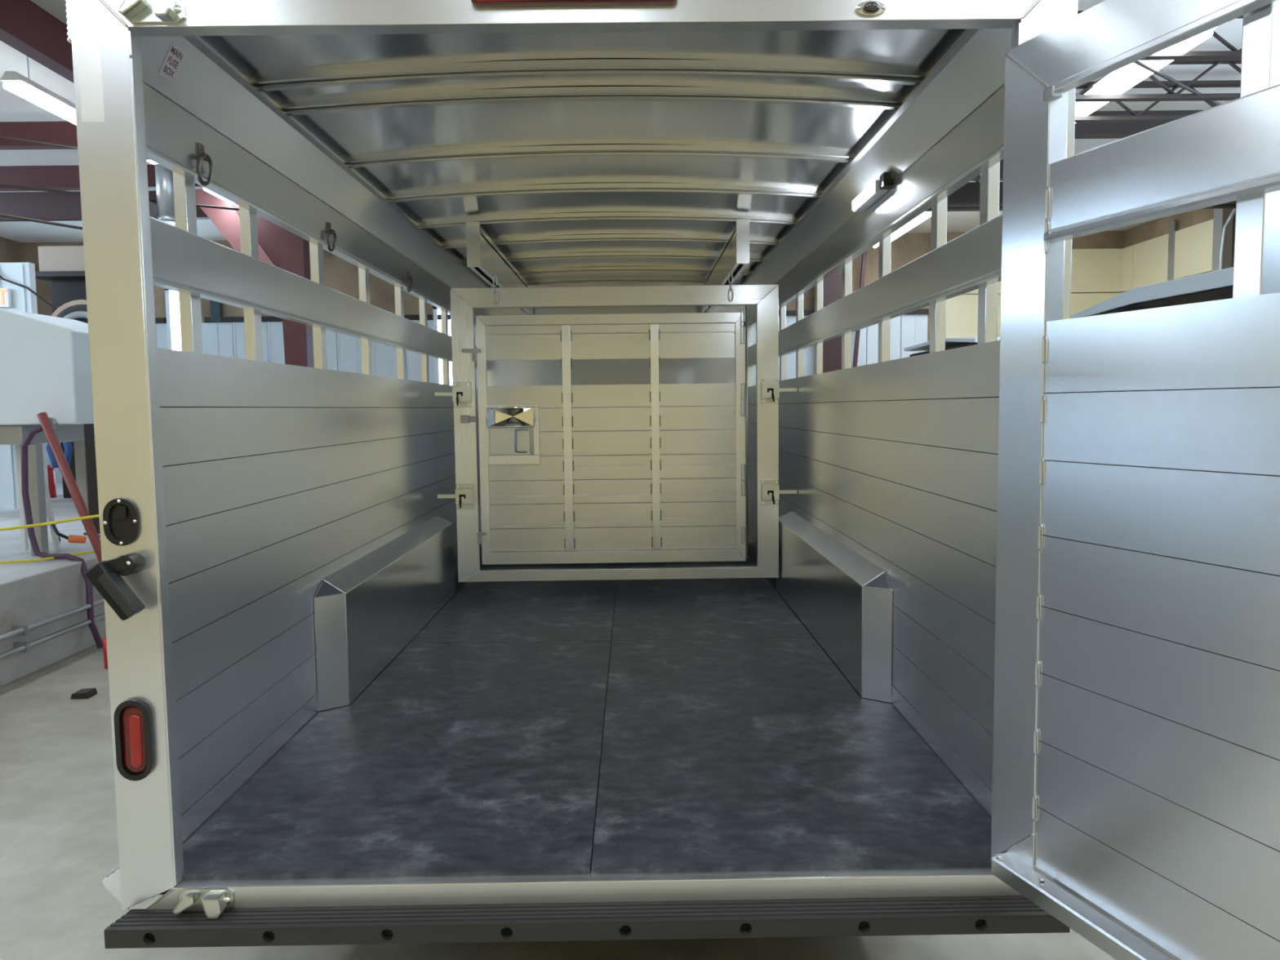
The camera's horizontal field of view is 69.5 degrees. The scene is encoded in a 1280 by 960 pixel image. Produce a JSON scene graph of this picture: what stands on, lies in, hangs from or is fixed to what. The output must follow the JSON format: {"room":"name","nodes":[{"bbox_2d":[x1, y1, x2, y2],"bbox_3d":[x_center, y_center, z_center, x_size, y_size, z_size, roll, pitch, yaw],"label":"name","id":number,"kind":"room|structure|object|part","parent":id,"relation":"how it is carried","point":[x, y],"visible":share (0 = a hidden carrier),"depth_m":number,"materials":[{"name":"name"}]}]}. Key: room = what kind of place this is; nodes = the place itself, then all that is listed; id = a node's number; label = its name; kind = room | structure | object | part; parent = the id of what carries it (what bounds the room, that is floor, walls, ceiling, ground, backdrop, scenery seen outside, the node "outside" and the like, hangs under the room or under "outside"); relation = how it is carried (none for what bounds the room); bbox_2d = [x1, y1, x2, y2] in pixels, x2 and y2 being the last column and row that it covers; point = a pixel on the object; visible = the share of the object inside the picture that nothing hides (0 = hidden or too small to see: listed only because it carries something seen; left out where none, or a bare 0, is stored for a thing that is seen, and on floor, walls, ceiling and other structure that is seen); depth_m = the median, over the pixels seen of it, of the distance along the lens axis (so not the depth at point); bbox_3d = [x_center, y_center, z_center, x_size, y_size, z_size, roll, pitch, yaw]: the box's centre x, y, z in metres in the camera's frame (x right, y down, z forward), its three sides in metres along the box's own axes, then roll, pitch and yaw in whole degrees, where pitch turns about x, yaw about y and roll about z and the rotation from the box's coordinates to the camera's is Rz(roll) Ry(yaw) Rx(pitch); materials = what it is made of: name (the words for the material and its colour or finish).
{"room":"trailer workshop","nodes":[
{"label":"trailer workshop","id":0,"kind":"room"},
{"bbox_2d":[0,236,22,262],"bbox_3d":[-9.259,-0.857,6.342,0.230,4.220,21.650,-1,4,0],"label":"wall","id":1,"kind":"structure","parent":0,"point":[11,251],"depth_m":13.58,"materials":[{"name":"brown paint"}]},
{"bbox_2d":[0,262,48,508],"bbox_3d":[-7.834,-1.004,10.072,2.540,2.660,0.115,-1,4,0],"label":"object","id":2,"kind":"structure","parent":0,"point":[23,300],"depth_m":10.02,"materials":[{"name":"white metal"}]},
{"bbox_2d":[0,288,11,307],"bbox_3d":[-6.955,-1.956,9.921,0.360,0.200,0.053,-1,4,0],"label":"exit sign","id":3,"kind":"object","parent":2,"relation":"attached to","point":[5,293],"visible":1,"depth_m":9.90,"materials":[{"name":"white paint"}]},
{"bbox_2d":[0,275,57,310],"bbox_3d":[-6.734,-1.987,9.949,1.372,1.065,0.110,-1,4,-6],"label":"power cord","id":4,"kind":"object","parent":2,"relation":"attached to","point":[1,277],"visible":0.56,"depth_m":9.92,"materials":[{"name":"grey rubber"}]},
{"bbox_2d":[0,481,106,687],"bbox_3d":[-6.522,0.812,7.673,5.280,0.620,13.000,-1,4,0],"label":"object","id":5,"kind":"structure","parent":0,"point":[31,593],"depth_m":6.18,"materials":[{"name":"paint"}]},
{"bbox_2d":[14,444,61,551],"bbox_3d":[-4.449,0.088,6.827,0.260,0.900,0.060,-1,4,0],"label":"trestle","id":6,"kind":"object","parent":5,"relation":"on","point":[24,532],"visible":0.34,"depth_m":6.82,"materials":[{"name":"white paint"}]},
{"bbox_3d":[-4.564,0.092,6.812,0.030,0.860,0.030,-1,4,0],"label":"leg","id":7,"kind":"part","parent":6,"relation":"part of","materials":[{"name":"white paint"}]},
{"bbox_3d":[-4.372,0.251,6.846,0.110,0.570,0.030,-1,4,0],"label":"leg","id":8,"kind":"part","parent":6,"relation":"part of","materials":[{"name":"white paint"}]},
{"bbox_2d":[0,308,93,556],"bbox_3d":[-4.721,-0.355,6.921,1.500,1.780,0.950,-1,4,0],"label":"machine","id":9,"kind":"object","parent":5,"relation":"on","point":[45,364],"visible":0.55,"depth_m":6.48,"materials":[{"name":"white metal"}]},
{"bbox_3d":[-4.363,0.145,6.677,0.080,0.810,0.080,-1,4,0],"label":"leg","id":10,"kind":"part","parent":9,"relation":"part of","materials":[{"name":"silver metal"}]},
{"bbox_2d":[48,417,58,428],"bbox_3d":[-4.139,-0.399,6.481,0.080,0.080,0.070,-1,4,0],"label":"outlet","id":11,"kind":"object","parent":9,"relation":"attached to","point":[54,420],"depth_m":6.48,"materials":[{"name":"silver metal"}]},
{"bbox_2d":[21,425,102,648],"bbox_3d":[-4.029,0.388,6.456,0.614,1.566,0.106,1,5,17],"label":"air hose","id":12,"kind":"object","parent":9,"relation":"hanging from","point":[24,473],"visible":0.91,"depth_m":6.45,"materials":[{"name":"purple rubber"}]},
{"bbox_2d":[0,550,94,564],"bbox_3d":[-4.325,0.497,7.146,0.917,0.023,2.295,0,5,15],"label":"extension cord","id":13,"kind":"object","parent":5,"relation":"on","point":[93,551],"visible":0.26,"depth_m":6.36,"materials":[{"name":"yellow plastic"}]},
{"bbox_2d":[0,514,99,531],"bbox_3d":[-4.302,0.388,6.197,2.528,0.380,0.087,-1,4,-8],"label":"hose","id":14,"kind":"object","parent":5,"relation":"on","point":[96,515],"visible":0.49,"depth_m":6.21,"materials":[{"name":"yellow rubber"}]},
{"bbox_2d":[47,464,56,497],"bbox_3d":[-7.321,0.014,11.416,0.156,0.410,0.160,-1,4,0],"label":"bottle","id":15,"kind":"object","parent":5,"relation":"on","point":[51,471],"visible":0.44,"depth_m":11.38,"materials":[{"name":"red"}]},
{"bbox_2d":[0,598,104,641],"bbox_3d":[-3.843,0.772,7.693,0.080,0.060,12.800,-1,4,0],"label":"conduit pipe","id":16,"kind":"object","parent":5,"relation":"attached to","point":[18,629],"visible":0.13,"depth_m":5.86,"materials":[{"name":"silver metal"}]},
{"bbox_2d":[0,613,105,659],"bbox_3d":[-3.841,0.879,7.702,0.080,0.060,12.800,-1,4,0],"label":"conduit pipe","id":17,"kind":"object","parent":5,"relation":"attached to","point":[18,646],"visible":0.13,"depth_m":5.86,"materials":[{"name":"silver metal"}]},
{"bbox_2d":[35,271,88,497],"bbox_3d":[-6.713,-1.124,11.183,0.960,2.700,0.500,-1,4,0],"label":"storage shelf","id":18,"kind":"object","parent":5,"relation":"on","point":[66,286],"visible":0.18,"depth_m":11.14,"materials":[{"name":"grey metal"}]},
{"bbox_2d":[37,245,84,271],"bbox_3d":[-6.781,-2.613,10.991,0.600,0.300,0.250,-1,4,0],"label":"cardboard box","id":19,"kind":"object","parent":18,"relation":"on","point":[57,258],"visible":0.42,"depth_m":10.87,"materials":[{"name":"beige cardboard"}]},
{"bbox_3d":[-6.704,-1.104,11.310,0.780,2.640,0.150,-1,4,0],"label":"panel","id":20,"kind":"part","parent":18,"relation":"part of","materials":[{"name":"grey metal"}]},
{"bbox_2d":[45,423,88,511],"bbox_3d":[-5.540,-0.167,9.725,2.900,0.990,0.775,-1,4,0],"label":"bench","id":21,"kind":"object","parent":5,"relation":"on","point":[79,446],"depth_m":9.45,"materials":[{"name":"metal"}]},
{"bbox_3d":[-5.885,-0.350,9.359,0.260,0.503,0.080,-1,4,0],"label":"cable coil","id":22,"kind":"part","parent":21,"relation":"part of","materials":[{"name":"blue plastic"}]},
{"bbox_2d":[51,524,86,543],"bbox_3d":[-4.285,0.424,6.851,0.546,0.216,0.138,3,6,37],"label":"connector","id":23,"kind":"object","parent":5,"relation":"on","point":[71,538],"visible":0.86,"depth_m":6.72,"materials":[{"name":"orange plastic"}]},
{"bbox_2d":[51,299,100,533],"bbox_3d":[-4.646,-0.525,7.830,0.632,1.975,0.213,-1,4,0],"label":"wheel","id":24,"kind":"object","parent":5,"relation":"on","point":[74,309],"visible":0.12,"depth_m":7.83,"materials":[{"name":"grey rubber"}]},
{"bbox_2d":[0,644,1115,959],"bbox_3d":[-0.835,1.361,5.006,17.000,0.200,18.900,-1,4,0],"label":"floor","id":25,"kind":"structure","parent":0,"point":[59,842],"depth_m":3.08,"materials":[{"name":"concrete"}]},
{"bbox_2d":[36,412,102,562],"bbox_3d":[-3.768,0.357,6.343,0.834,1.651,0.059,1,5,18],"label":"steel pole","id":26,"kind":"object","parent":25,"relation":"on","point":[43,418],"visible":0.66,"depth_m":6.35,"materials":[{"name":"red metal"}]},
{"bbox_2d":[70,688,97,699],"bbox_3d":[-3.239,1.243,5.378,0.100,0.035,0.100,-1,4,0],"label":"clip","id":27,"kind":"object","parent":25,"relation":"on","point":[86,693],"visible":1,"depth_m":5.35,"materials":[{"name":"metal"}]},
{"bbox_2d":[102,636,107,668],"bbox_3d":[-3.445,1.117,5.968,0.037,0.200,0.037,1,5,22],"label":"peg","id":28,"kind":"object","parent":25,"relation":"on","point":[104,644],"visible":0.46,"depth_m":5.95,"materials":[{"name":"red metal"}]},
{"bbox_2d":[65,0,1279,959],"bbox_3d":[0.071,-0.015,3.998,2.800,2.668,7.372,-1,4,0],"label":"trailer","id":29,"kind":"object","parent":25,"relation":"on","point":[1051,546],"visible":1,"depth_m":2.57,"materials":[{"name":"metal"}]},
{"bbox_3d":[-1.285,0.930,3.028,0.060,0.115,1.570,-1,4,0],"label":"rub rail","id":30,"kind":"part","parent":29,"relation":"part of","materials":[{"name":"white metal"}]},
{"bbox_3d":[-1.193,0.195,2.126,0.078,0.047,0.057,-1,4,0],"label":"lever handle","id":31,"kind":"part","parent":29,"relation":"part of","materials":[{"name":"black plastic"}]},
{"bbox_3d":[-1.195,-0.054,2.162,0.128,2.179,0.053,-1,4,0],"label":"frame post","id":32,"kind":"part","parent":29,"relation":"part of","materials":[{"name":"metal"}]},
{"bbox_2d":[113,697,155,781],"bbox_3d":[-1.193,0.613,2.179,0.084,0.196,0.016,-1,4,0],"label":"tail light","id":33,"kind":"object","parent":29,"relation":"attached to","point":[134,718],"depth_m":2.17,"materials":[{"name":"red plastic"}]},
{"bbox_3d":[-1.262,-0.030,2.638,0.034,2.050,0.060,-1,4,0],"label":"post","id":34,"kind":"part","parent":29,"relation":"part of","materials":[{"name":"metal"}]},
{"bbox_3d":[-1.266,-0.063,3.066,0.034,2.050,0.060,-1,4,0],"label":"post","id":35,"kind":"part","parent":29,"relation":"part of","materials":[{"name":"metal"}]},
{"bbox_3d":[-1.228,-1.271,4.824,0.098,0.176,5.450,-1,4,0],"label":"cove panel","id":36,"kind":"part","parent":29,"relation":"part of","materials":[{"name":"metal"}]},
{"bbox_3d":[-1.271,-0.114,3.715,0.034,2.050,0.060,-1,4,0],"label":"post","id":37,"kind":"part","parent":29,"relation":"part of","materials":[{"name":"metal"}]},
{"bbox_3d":[-1.177,-1.338,4.820,0.042,0.043,5.447,-1,4,0],"label":"roof rail","id":38,"kind":"part","parent":29,"relation":"part of","materials":[{"name":"silver metal"}]},
{"bbox_3d":[-1.277,-0.164,4.362,0.034,2.050,0.060,-1,4,0],"label":"post","id":39,"kind":"part","parent":29,"relation":"part of","materials":[{"name":"metal"}]},
{"bbox_2d":[181,640,610,880],"bbox_3d":[-0.667,0.878,3.364,1.071,0.012,2.230,-1,4,0],"label":"rubber mat","id":40,"kind":"object","parent":29,"relation":"on","point":[458,758],"visible":0.9,"depth_m":2.81,"materials":[{"name":"black rubber"}]},
{"bbox_3d":[-1.282,-0.214,5.011,0.034,2.050,0.060,-1,4,0],"label":"post","id":41,"kind":"part","parent":29,"relation":"part of","materials":[{"name":"metal"}]},
{"bbox_3d":[-1.287,-0.258,5.579,0.034,2.050,0.060,-1,4,0],"label":"post","id":42,"kind":"part","parent":29,"relation":"part of","materials":[{"name":"metal"}]},
{"bbox_3d":[-1.292,-0.307,6.207,0.034,2.050,0.060,-1,4,0],"label":"post","id":43,"kind":"part","parent":29,"relation":"part of","materials":[{"name":"metal"}]},
{"bbox_3d":[-1.047,0.133,5.373,0.013,0.062,0.028,-2,5,-12],"label":"latch pull","id":44,"kind":"part","parent":29,"relation":"part of","materials":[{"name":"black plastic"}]},
{"bbox_3d":[-0.763,-0.228,5.411,0.236,0.163,0.016,-1,4,0],"label":"feed door","id":45,"kind":"part","parent":29,"relation":"part of","materials":[{"name":"metal"}]},
{"bbox_3d":[-0.743,-0.266,5.410,0.306,0.348,0.024,-1,4,0],"label":"feed frame","id":46,"kind":"part","parent":29,"relation":"part of","materials":[{"name":"metal"}]},
{"bbox_2d":[409,565,617,643],"bbox_3d":[-0.638,0.709,5.543,0.977,0.012,2.133,-1,4,0],"label":"rubber mat","id":47,"kind":"object","parent":29,"relation":"on","point":[559,611],"visible":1,"depth_m":5.11,"materials":[{"name":"black rubber"}]},
{"bbox_3d":[-0.693,-0.229,5.389,0.081,0.142,0.039,-1,4,0],"label":"pull handle","id":48,"kind":"part","parent":29,"relation":"part of","materials":[{"name":"silver metal"}]},
{"bbox_2d":[471,0,677,6],"bbox_3d":[-0.146,-1.093,2.045,0.460,0.068,0.036,-1,4,0],"label":"light","id":49,"kind":"object","parent":29,"relation":"attached to","point":[473,2],"depth_m":2.05,"materials":[{"name":"red"}]},
{"bbox_3d":[-0.118,0.992,2.248,2.138,0.055,0.045,-1,4,0],"label":"sill","id":50,"kind":"part","parent":29,"relation":"part of","materials":[{"name":"metal"}]},
{"bbox_3d":[-0.170,-0.937,5.379,1.562,0.059,0.042,-1,4,0],"label":"gate rail","id":51,"kind":"part","parent":29,"relation":"part of","materials":[{"name":"metal"}]},
{"bbox_3d":[-0.153,0.454,5.487,1.562,0.073,0.042,-1,4,0],"label":"gate rail","id":52,"kind":"part","parent":29,"relation":"part of","materials":[{"name":"metal"}]},
{"bbox_3d":[-0.146,-1.067,5.368,1.898,0.113,0.045,-1,4,0],"label":"gate rail","id":53,"kind":"part","parent":29,"relation":"part of","materials":[{"name":"metal"}]},
{"bbox_3d":[-0.126,0.559,5.494,1.898,0.065,0.045,-1,4,0],"label":"gate rail","id":54,"kind":"part","parent":29,"relation":"part of","materials":[{"name":"metal"}]},
{"bbox_2d":[611,564,813,640],"bbox_3d":[0.343,0.696,5.550,0.980,0.012,2.133,-1,4,0],"label":"rubber mat","id":55,"kind":"object","parent":29,"relation":"on","point":[679,609],"visible":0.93,"depth_m":5.12,"materials":[{"name":"black rubber"}]},
{"bbox_3d":[0.962,-0.336,6.224,0.034,2.050,0.060,-1,4,0],"label":"post","id":56,"kind":"part","parent":29,"relation":"part of","materials":[{"name":"metal"}]},
{"bbox_2d":[591,637,991,874],"bbox_3d":[0.408,0.865,3.372,1.074,0.012,2.230,-1,4,0],"label":"rubber mat","id":57,"kind":"object","parent":29,"relation":"on","point":[741,754],"visible":0.9,"depth_m":2.83,"materials":[{"name":"black rubber"}]},
{"bbox_3d":[0.967,-0.287,5.596,0.034,2.050,0.060,-1,4,0],"label":"post","id":58,"kind":"part","parent":29,"relation":"part of","materials":[{"name":"metal"}]},
{"bbox_3d":[0.972,-0.243,5.027,0.034,2.050,0.060,-1,4,0],"label":"post","id":59,"kind":"part","parent":29,"relation":"part of","materials":[{"name":"metal"}]},
{"bbox_3d":[0.978,-0.193,4.379,0.034,2.050,0.060,-1,4,0],"label":"post","id":60,"kind":"part","parent":29,"relation":"part of","materials":[{"name":"metal"}]},
{"bbox_3d":[0.841,-1.364,4.835,0.042,0.043,5.447,-1,4,0],"label":"roof rail","id":61,"kind":"part","parent":29,"relation":"part of","materials":[{"name":"silver metal"}]},
{"bbox_2d":[855,0,885,16],"bbox_3d":[0.517,-1.055,2.060,0.067,0.032,0.024,-1,4,0],"label":"marker lamp","id":62,"kind":"object","parent":29,"relation":"attached to","point":[863,8],"depth_m":2.06,"materials":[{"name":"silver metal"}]},
{"bbox_2d":[852,172,893,212],"bbox_3d":[0.896,-1.113,3.585,0.055,0.060,0.420,-1,4,0],"label":"light","id":63,"kind":"object","parent":29,"relation":"attached to","point":[877,190],"depth_m":3.52,"materials":[{"name":"white plastic"}]},
{"bbox_3d":[0.894,-1.298,4.840,0.098,0.176,5.450,-1,4,0],"label":"cove panel","id":64,"kind":"part","parent":29,"relation":"part of","materials":[{"name":"metal"}]},
{"bbox_3d":[0.983,-0.142,3.731,0.034,2.050,0.060,-1,4,0],"label":"post","id":65,"kind":"part","parent":29,"relation":"part of","materials":[{"name":"metal"}]},
{"bbox_3d":[0.989,-0.092,3.083,0.034,2.050,0.060,-1,4,0],"label":"post","id":66,"kind":"part","parent":29,"relation":"part of","materials":[{"name":"metal"}]},
{"bbox_3d":[0.992,-0.059,2.655,0.034,2.050,0.060,-1,4,0],"label":"post","id":67,"kind":"part","parent":29,"relation":"part of","materials":[{"name":"metal"}]},
{"bbox_3d":[0.880,-0.020,2.096,0.050,1.886,0.140,-2,5,-19],"label":"door","id":68,"kind":"part","parent":29,"relation":"part of","materials":[{"name":"metal"}]},
{"bbox_3d":[0.932,-0.081,2.178,0.128,2.179,0.053,-1,4,0],"label":"frame post","id":69,"kind":"part","parent":29,"relation":"part of","materials":[{"name":"metal"}]},
{"bbox_3d":[1.193,0.919,1.319,0.020,0.128,1.938,-2,5,-19],"label":"door rail","id":70,"kind":"part","parent":29,"relation":"part of","materials":[{"name":"metal"}]},
{"bbox_3d":[1.158,-0.836,1.178,0.050,0.124,1.938,-2,5,-19],"label":"door rail","id":71,"kind":"part","parent":29,"relation":"part of","materials":[{"name":"metal"}]},
{"bbox_3d":[1.074,0.045,1.626,0.057,1.700,0.052,-2,5,-19],"label":"post","id":72,"kind":"part","parent":29,"relation":"part of","materials":[{"name":"metal"}]},
{"bbox_2d":[903,337,999,356],"bbox_3d":[4.348,-0.453,10.978,2.100,2.356,4.400,-1,4,0],"label":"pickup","id":73,"kind":"object","parent":25,"relation":"on","point":[950,343],"visible":0.11,"depth_m":10.34,"materials":[{"name":"white paint"}]},
{"bbox_2d":[1070,266,1233,318],"bbox_3d":[4.463,0.058,3.220,2.200,2.545,8.050,-1,4,0],"label":"trailer","id":74,"kind":"object","parent":25,"relation":"on","point":[1217,285],"visible":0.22,"depth_m":5.81,"materials":[{"name":"white metal"}]},
{"bbox_2d":[21,189,1124,482],"bbox_3d":[-0.924,-1.411,12.143,16.600,4.222,4.240,-1,4,0],"label":"wall","id":75,"kind":"structure","parent":0,"point":[1096,258],"depth_m":13.95,"materials":[{"name":"beige paint"}]},
{"bbox_2d":[164,288,182,351],"bbox_3d":[-6.879,-1.449,13.975,0.440,2.920,0.080,-1,4,0],"label":"window","id":76,"kind":"structure","parent":75,"relation":"in","point":[171,297],"depth_m":13.88,"materials":[{"name":"white glass"}]},
{"bbox_3d":[-6.879,-1.449,13.975,0.440,2.920,0.080,-1,4,0],"label":"frame","id":77,"kind":"part","parent":76,"relation":"part of","materials":[{"name":"white paint"}]},
{"bbox_3d":[-4.264,-2.705,9.967,0.840,1.220,0.040,-1,4,0],"label":"gusset plate","id":78,"kind":"part","parent":75,"relation":"part of","materials":[{"name":"red paint"}]},
{"bbox_2d":[432,305,453,385],"bbox_3d":[-2.950,-1.949,13.969,0.310,1.380,0.080,-1,4,0],"label":"window","id":79,"kind":"structure","parent":75,"relation":"in","point":[437,323],"depth_m":13.94,"materials":[{"name":"white"}]},
{"bbox_3d":[5.874,-2.494,14.007,2.850,0.645,0.050,-1,4,0],"label":"door panel","id":80,"kind":"part","parent":75,"relation":"part of","materials":[{"name":"beige paint"}]},
{"bbox_3d":[5.866,-3.152,13.956,2.850,0.645,0.050,-1,4,0],"label":"door panel","id":81,"kind":"part","parent":75,"relation":"part of","materials":[{"name":"beige paint"}]},
{"bbox_2d":[0,0,1243,242],"bbox_3d":[-0.875,-2.396,3.932,17.000,1.282,20.460,-1,4,0],"label":"ceiling","id":82,"kind":"structure","parent":0,"point":[40,195],"depth_m":7.83,"materials":[{"name":"white metal"}]},
{"bbox_3d":[-5.840,-2.076,6.452,4.765,0.374,0.024,-4,6,-39],"label":"tie rod","id":83,"kind":"part","parent":82,"relation":"part of","materials":[{"name":"grey metal"}]},
{"bbox_3d":[-5.005,-2.710,7.313,3.441,0.078,0.018,-4,5,-36],"label":"tie rod","id":84,"kind":"part","parent":82,"relation":"part of","materials":[{"name":"grey metal"}]},
{"bbox_2d":[0,56,155,164],"bbox_3d":[-4.328,-2.940,7.336,0.151,0.341,2.030,-1,4,0],"label":"strip light","id":85,"kind":"object","parent":82,"relation":"hanging from","point":[15,82],"visible":0.38,"depth_m":6.58,"materials":[{"name":"white paint"}]},
{"bbox_3d":[-5.809,-2.607,8.116,6.249,0.174,0.024,-4,6,-40],"label":"tie rod","id":86,"kind":"part","parent":82,"relation":"part of","materials":[{"name":"grey metal"}]},
{"bbox_2d":[149,201,157,218],"bbox_3d":[-4.969,-2.813,9.025,0.500,0.840,0.470,-1,4,0],"label":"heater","id":87,"kind":"object","parent":82,"relation":"hanging from","point":[153,207],"visible":0.02,"depth_m":8.94,"materials":[{"name":"grey metal"}]},
{"bbox_2d":[155,163,175,224],"bbox_3d":[-4.579,-2.859,8.910,0.179,0.740,0.182,-1,4,0],"label":"vent duct","id":88,"kind":"object","parent":82,"relation":"hanging from","point":[163,175],"visible":0.53,"depth_m":8.85,"materials":[{"name":"silver metal"}]},
{"bbox_2d":[203,187,232,203],"bbox_3d":[-4.352,-3.162,10.192,0.151,0.341,1.800,-1,4,0],"label":"strip light","id":89,"kind":"object","parent":82,"relation":"hanging from","point":[204,188],"visible":0.03,"depth_m":9.59,"materials":[{"name":"white paint"}]},
{"bbox_2d":[873,211,931,248],"bbox_3d":[3.373,-3.393,11.945,0.260,0.341,2.600,-1,4,0],"label":"strip light","id":90,"kind":"object","parent":82,"relation":"hanging from","point":[926,215],"visible":0.16,"depth_m":11.65,"materials":[{"name":"white paint"}]},
{"bbox_2d":[1075,102,1107,115],"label":"strip light","id":91,"kind":"object","parent":82,"relation":"hanging from","point":[1082,108],"depth_m":7.08,"materials":[{"name":"white paint"}]},
{"bbox_2d":[1079,62,1153,94],"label":"strip light","id":92,"kind":"object","parent":82,"relation":"hanging from","point":[1122,80],"depth_m":6.52,"materials":[{"name":"white paint"}]},
{"bbox_2d":[1138,60,1173,70],"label":"strip light","id":93,"kind":"object","parent":82,"relation":"hanging from","point":[1157,64],"depth_m":6.18,"materials":[{"name":"white paint"}]},
{"bbox_3d":[4.397,-2.830,6.982,5.122,0.024,0.024,-4,6,-39],"label":"tie rod","id":94,"kind":"part","parent":82,"relation":"part of","materials":[{"name":"grey metal"}]},
{"bbox_2d":[1152,26,1218,54],"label":"strip light","id":95,"kind":"object","parent":82,"relation":"hanging from","point":[1184,46],"depth_m":5.84,"materials":[{"name":"white paint"}]},
{"bbox_2d":[1121,208,1235,292],"bbox_3d":[7.422,-0.974,5.216,0.425,4.220,19.140,-1,4,0],"label":"wall","id":96,"kind":"structure","parent":0,"point":[1200,241],"depth_m":12.52,"materials":[{"name":"beige paint"}]},
{"bbox_3d":[7.304,-3.184,14.146,0.050,0.645,0.990,-1,4,0],"label":"door panel","id":97,"kind":"part","parent":96,"relation":"part of","materials":[{"name":"beige paint"}]},
{"bbox_3d":[7.313,-3.107,13.149,0.050,0.645,0.990,-1,4,0],"label":"door panel","id":98,"kind":"part","parent":96,"relation":"part of","materials":[{"name":"beige"}]},
{"bbox_3d":[7.321,-3.029,12.152,0.050,0.645,0.990,-1,4,0],"label":"door panel","id":99,"kind":"part","parent":96,"relation":"part of","materials":[{"name":"beige"}]}
]}

